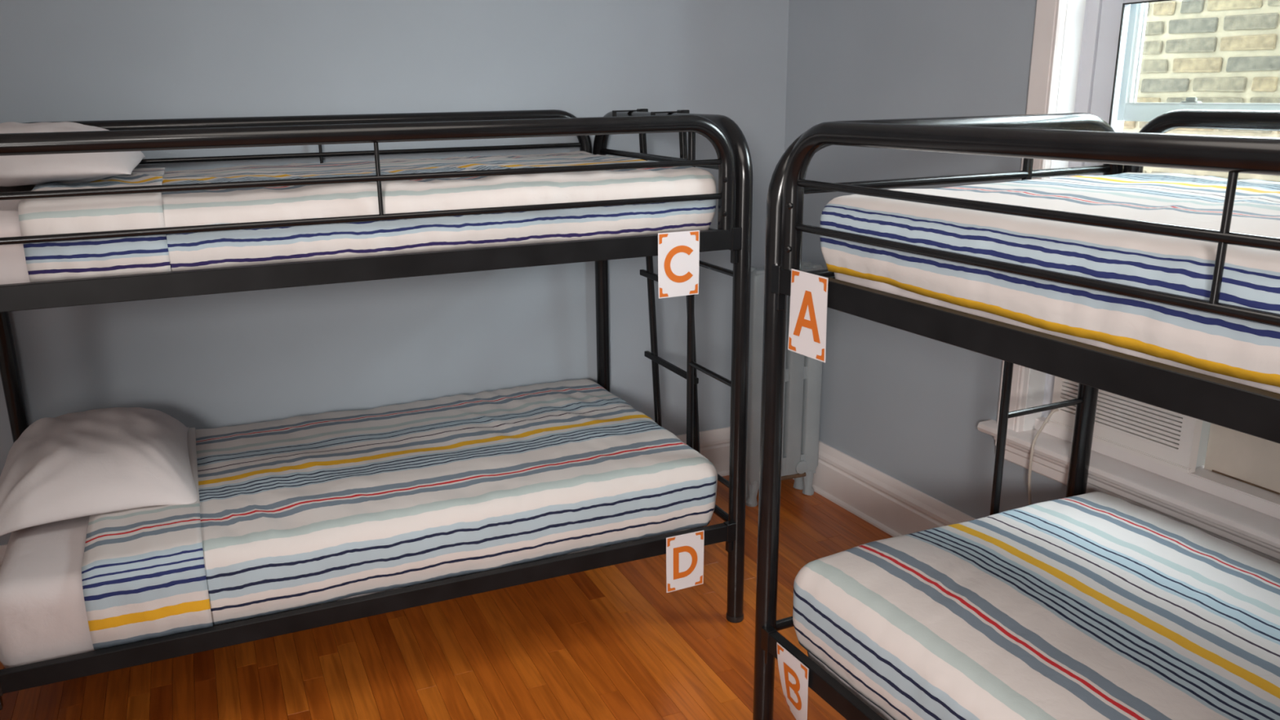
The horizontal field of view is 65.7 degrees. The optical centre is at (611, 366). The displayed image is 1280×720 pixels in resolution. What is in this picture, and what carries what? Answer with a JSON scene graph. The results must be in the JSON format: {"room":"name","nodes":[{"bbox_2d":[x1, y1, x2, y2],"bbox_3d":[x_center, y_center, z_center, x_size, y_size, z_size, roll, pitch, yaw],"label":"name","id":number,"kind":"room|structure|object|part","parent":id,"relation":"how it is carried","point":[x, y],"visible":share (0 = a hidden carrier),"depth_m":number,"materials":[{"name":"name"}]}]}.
{"room":"dormitory","nodes":[
{"label":"dormitory","id":0,"kind":"room"},
{"bbox_2d":[0,0,789,545],"bbox_3d":[-1.231,-0.623,3.296,4.900,2.770,0.120,-7,17,-22],"label":"wall","id":1,"kind":"structure","parent":0,"point":[211,361],"depth_m":3.44,"materials":[{"name":"grey paint"}]},
{"bbox_2d":[0,426,729,567],"bbox_3d":[-1.302,0.596,3.519,4.445,0.206,0.021,-7,17,-22],"label":"baseboard","id":2,"kind":"structure","parent":1,"relation":"attached to","point":[714,444],"depth_m":4.21,"materials":[{"name":"white paint"}]},
{"bbox_2d":[717,470,729,476],"bbox_3d":[-1.303,0.692,3.525,4.425,0.018,0.013,-7,17,-22],"label":"trim","id":3,"kind":"structure","parent":1,"relation":"attached to","point":[726,473],"depth_m":4.25,"materials":[{"name":"white paint"}]},
{"bbox_2d":[0,475,893,719],"bbox_3d":[0.182,1.522,0.627,5.000,0.060,7.005,-7,17,-22],"label":"floor","id":4,"kind":"structure","parent":0,"point":[610,642],"depth_m":2.90,"materials":[{"name":"orange wood"}]},
{"bbox_2d":[0,109,752,710],"bbox_3d":[-0.747,0.044,2.992,2.050,1.537,1.103,-7,17,-22],"label":"bunk bed","id":5,"kind":"object","parent":4,"relation":"on","point":[734,165],"visible":0.64,"depth_m":2.51,"materials":[{"name":"black metal"}]},
{"bbox_3d":[-1.665,0.160,2.619,0.051,1.518,1.099,-7,17,-22],"label":"frame","id":6,"kind":"part","parent":5,"relation":"part of","materials":[{"name":"black metal"}]},
{"bbox_2d":[0,184,35,284],"bbox_3d":[-0.769,-0.449,2.847,1.905,0.201,0.985,-7,17,-22],"label":"mattress","id":7,"kind":"object","parent":5,"relation":"on","point":[13,267],"visible":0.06,"depth_m":2.13,"materials":[{"name":"grey fabric"}]},
{"bbox_2d":[17,151,716,282],"bbox_3d":[-0.667,-0.492,2.880,1.710,0.192,1.036,-7,17,-22],"label":"coverlet","id":8,"kind":"object","parent":7,"relation":"on","point":[126,255],"visible":0.73,"depth_m":2.42,"materials":[{"name":"fabric"}]},
{"bbox_2d":[0,121,145,186],"bbox_3d":[-1.522,-0.573,2.635,0.481,0.153,0.744,-7,17,-21],"label":"pillow","id":9,"kind":"object","parent":8,"relation":"on","point":[83,167],"visible":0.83,"depth_m":2.38,"materials":[{"name":"grey fabric"}]},
{"bbox_3d":[-0.962,-0.672,3.292,1.932,0.315,0.045,-7,17,-22],"label":"guard rail","id":10,"kind":"part","parent":5,"relation":"part of","materials":[{"name":"black metal"}]},
{"bbox_2d":[0,515,702,668],"bbox_3d":[-0.757,0.389,3.081,1.911,0.235,1.017,-7,17,-22],"label":"mattress","id":11,"kind":"object","parent":5,"relation":"on","point":[43,616],"visible":0.19,"depth_m":2.35,"materials":[{"name":"grey fabric"}]},
{"bbox_2d":[81,378,717,649],"bbox_3d":[-0.653,0.347,3.118,1.718,0.232,1.067,-7,17,-22],"label":"coverlet","id":12,"kind":"object","parent":11,"relation":"on","point":[294,513],"visible":0.84,"depth_m":2.77,"materials":[{"name":"fabric"}]},
{"bbox_2d":[0,407,200,536],"bbox_3d":[-1.489,0.243,2.856,0.515,0.161,0.719,-8,17,-24],"label":"pillow","id":13,"kind":"object","parent":12,"relation":"on","point":[95,461],"visible":1,"depth_m":2.65,"materials":[{"name":"grey fabric"}]},
{"bbox_3d":[-0.537,0.612,2.654,1.944,0.050,0.052,-7,17,-22],"label":"rail","id":14,"kind":"part","parent":5,"relation":"part of","materials":[{"name":"black metal"}]},
{"bbox_3d":[-0.551,-0.244,2.414,1.944,0.055,0.052,-7,17,-22],"label":"rail","id":15,"kind":"part","parent":5,"relation":"part of","materials":[{"name":"black metal"}]},
{"bbox_3d":[-0.552,-0.417,2.361,1.932,0.315,0.045,-7,17,-22],"label":"guard rail","id":16,"kind":"part","parent":5,"relation":"part of","materials":[{"name":"black metal"}]},
{"bbox_2d":[639,133,647,153],"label":"ladder","id":17,"kind":"object","parent":5,"relation":"attached to","point":[642,136],"depth_m":3.40,"materials":[{"name":"black metal"}]},
{"bbox_2d":[612,108,689,116],"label":"ladder","id":18,"kind":"object","parent":5,"relation":"attached to","point":[614,112],"depth_m":3.11,"materials":[{"name":"black metal"}]},
{"bbox_2d":[640,256,686,426],"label":"ladder","id":19,"kind":"object","parent":5,"relation":"attached to","point":[651,277],"depth_m":3.58,"materials":[{"name":"black metal"}]},
{"bbox_3d":[0.153,-0.126,3.602,0.106,1.506,0.025,-7,17,-22],"label":"ladder rail","id":20,"kind":"part","parent":19,"relation":"part of","materials":[{"name":"black metal"}]},
{"bbox_3d":[0.273,-0.051,3.331,0.106,1.506,0.025,-7,17,-22],"label":"ladder rail","id":21,"kind":"part","parent":19,"relation":"part of","materials":[{"name":"black metal"}]},
{"bbox_3d":[0.171,-0.078,3.363,0.051,1.518,1.099,-7,17,-22],"label":"frame","id":22,"kind":"part","parent":5,"relation":"part of","materials":[{"name":"black metal"}]},
{"bbox_2d":[657,230,699,298],"bbox_3d":[0.184,-0.277,2.691,0.125,0.177,0.004,-8,17,-23],"label":"card","id":23,"kind":"object","parent":5,"relation":"attached to","point":[678,252],"visible":1,"depth_m":2.69,"materials":[{"name":"grey paper"}]},
{"bbox_2d":[679,132,688,158],"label":"ladder","id":24,"kind":"object","parent":5,"relation":"attached to","point":[682,135],"depth_m":3.13,"materials":[{"name":"black metal"}]},
{"bbox_2d":[666,529,704,592],"bbox_3d":[0.220,0.579,2.941,0.125,0.177,0.004,-8,17,-23],"label":"card","id":25,"kind":"object","parent":5,"relation":"attached to","point":[685,552],"visible":1,"depth_m":2.94,"materials":[{"name":"grey paper"}]},
{"bbox_2d":[693,368,700,453],"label":"ladder","id":26,"kind":"object","parent":5,"relation":"attached to","point":[695,423],"depth_m":3.39,"materials":[{"name":"black metal"}]},
{"bbox_2d":[745,261,824,506],"bbox_3d":[0.664,0.076,3.899,0.324,0.949,0.131,-7,17,-22],"label":"radiator","id":27,"kind":"object","parent":4,"relation":"on","point":[802,374],"visible":0.52,"depth_m":3.88,"materials":[{"name":"grey metal"}]},
{"bbox_2d":[752,109,1279,719],"bbox_3d":[1.274,0.384,1.663,1.103,1.537,2.050,-8,17,-24],"label":"bunk bed","id":28,"kind":"object","parent":4,"relation":"on","point":[1082,137],"visible":0.75,"depth_m":1.76,"materials":[{"name":"black metal"}]},
{"bbox_2d":[777,642,808,719],"bbox_3d":[0.435,0.752,2.323,0.034,0.177,0.125,-8,17,-24],"label":"card","id":29,"kind":"object","parent":28,"relation":"attached to","point":[793,674],"visible":1,"depth_m":2.31,"materials":[{"name":"grey paper"}]},
{"bbox_2d":[787,268,828,362],"bbox_3d":[0.410,-0.107,2.067,0.004,0.177,0.125,-8,17,-25],"label":"card","id":30,"kind":"object","parent":28,"relation":"attached to","point":[809,291],"visible":1,"depth_m":2.06,"materials":[{"name":"grey paper"}]},
{"bbox_3d":[0.810,0.893,1.576,0.052,0.050,1.944,-8,17,-24],"label":"rail","id":31,"kind":"part","parent":28,"relation":"part of","materials":[{"name":"black metal"}]},
{"bbox_2d":[807,651,893,719],"bbox_3d":[1.292,0.734,1.735,1.016,0.234,1.886,-8,17,-24],"label":"mattress","id":32,"kind":"object","parent":28,"relation":"on","point":[881,713],"visible":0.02,"depth_m":2.20,"materials":[{"name":"grey"}]},
{"bbox_2d":[792,491,1279,719],"bbox_3d":[1.239,0.667,1.830,1.050,0.239,1.681,-8,17,-24],"label":"coverlet","id":33,"kind":"object","parent":32,"relation":"on","point":[1095,605],"visible":1,"depth_m":2.06,"materials":[{"name":"fabric"}]},
{"bbox_3d":[0.796,0.037,1.335,0.052,0.055,1.944,-8,17,-24],"label":"rail","id":34,"kind":"part","parent":28,"relation":"part of","materials":[{"name":"black metal"}]},
{"bbox_3d":[0.790,-0.137,1.285,0.045,0.315,1.932,-8,17,-24],"label":"guard rail","id":35,"kind":"part","parent":28,"relation":"part of","materials":[{"name":"black metal"}]},
{"bbox_2d":[834,272,1279,393],"bbox_3d":[1.285,-0.100,1.486,0.991,0.201,1.855,-8,17,-24],"label":"mattress","id":36,"kind":"object","parent":28,"relation":"on","point":[882,286],"visible":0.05,"depth_m":1.63,"materials":[{"name":"grey"}]},
{"bbox_2d":[819,172,1279,386],"bbox_3d":[1.234,-0.156,1.583,1.029,0.179,1.646,-8,17,-24],"label":"coverlet","id":37,"kind":"object","parent":36,"relation":"on","point":[1243,349],"visible":0.87,"depth_m":1.59,"materials":[{"name":"fabric"}]},
{"bbox_3d":[1.738,-0.272,1.712,0.045,0.315,1.932,-8,17,-24],"label":"guard rail","id":38,"kind":"part","parent":28,"relation":"part of","materials":[{"name":"black metal"}]},
{"bbox_2d":[1027,376,1279,505],"bbox_3d":[1.681,0.337,2.777,0.643,1.016,0.901,-7,17,-22],"label":"window air conditioner","id":39,"kind":"object","parent":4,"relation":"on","point":[1176,441],"visible":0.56,"depth_m":2.66,"materials":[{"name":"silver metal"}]},
{"bbox_3d":[1.334,0.474,2.965,0.112,0.660,0.196,-7,17,-22],"label":"power cord","id":40,"kind":"part","parent":39,"relation":"part of","materials":[{"name":"beige plastic"}]},
{"bbox_3d":[1.441,0.042,2.773,0.030,0.389,0.450,-8,17,-24],"label":"frame","id":41,"kind":"part","parent":39,"relation":"part of","materials":[{"name":"white plastic"}]},
{"bbox_3d":[1.675,0.121,2.429,0.013,0.413,0.393,-8,17,-24],"label":"panel","id":42,"kind":"part","parent":39,"relation":"part of","materials":[{"name":"beige plastic"}]},
{"bbox_2d":[784,0,1086,519],"bbox_3d":[2.252,-0.064,1.104,0.240,2.770,7.020,-8,17,-24],"label":"wall","id":43,"kind":"structure","parent":0,"point":[908,406],"depth_m":3.42,"materials":[{"name":"grey paint"}]},
{"bbox_2d":[792,478,902,537],"bbox_3d":[2.139,1.232,1.403,0.013,0.018,6.720,-8,17,-24],"label":"trim","id":44,"kind":"structure","parent":43,"relation":"attached to","point":[887,530],"depth_m":3.84,"materials":[{"name":"white paint"}]},
{"bbox_2d":[812,440,975,535],"bbox_3d":[2.147,1.136,1.397,0.021,0.206,6.750,-8,17,-24],"label":"baseboard","id":45,"kind":"structure","parent":43,"relation":"attached to","point":[899,506],"depth_m":3.71,"materials":[{"name":"white paint"}]},
{"bbox_2d":[977,0,1279,563],"bbox_3d":[1.536,-0.578,2.462,0.302,2.030,1.161,-8,17,-24],"label":"window","id":46,"kind":"structure","parent":43,"relation":"in","point":[1086,56],"depth_m":2.75,"materials":[{"name":"white paint"}]},
{"bbox_3d":[1.232,-0.735,2.843,0.026,1.925,0.091,-7,17,-22],"label":"casing","id":47,"kind":"part","parent":46,"relation":"part of","materials":[{"name":"white paint"}]},
{"bbox_3d":[1.553,-0.547,2.479,0.030,0.840,0.837,-8,17,-24],"label":"sash","id":48,"kind":"part","parent":46,"relation":"part of","materials":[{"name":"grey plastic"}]},
{"bbox_3d":[1.597,0.288,2.728,0.198,0.066,0.905,-8,17,-24],"label":"sill","id":49,"kind":"part","parent":46,"relation":"part of","materials":[{"name":"white paint"}]},
{"bbox_3d":[1.584,-1.032,2.361,0.030,0.883,0.837,-8,17,-24],"label":"sash","id":50,"kind":"part","parent":46,"relation":"part of","materials":[{"name":"clear glass"}]},
{"label":"outside","id":51,"kind":"structure","parent":0,"visible":0},
{"bbox_2d":[1122,0,1279,182],"bbox_3d":[2.153,-0.266,3.738,0.250,2.440,6.400,-8,17,-24],"label":"window","id":52,"kind":"structure","parent":51,"point":[1207,51],"depth_m":3.40,"materials":[{"name":"glass"}]}
]}

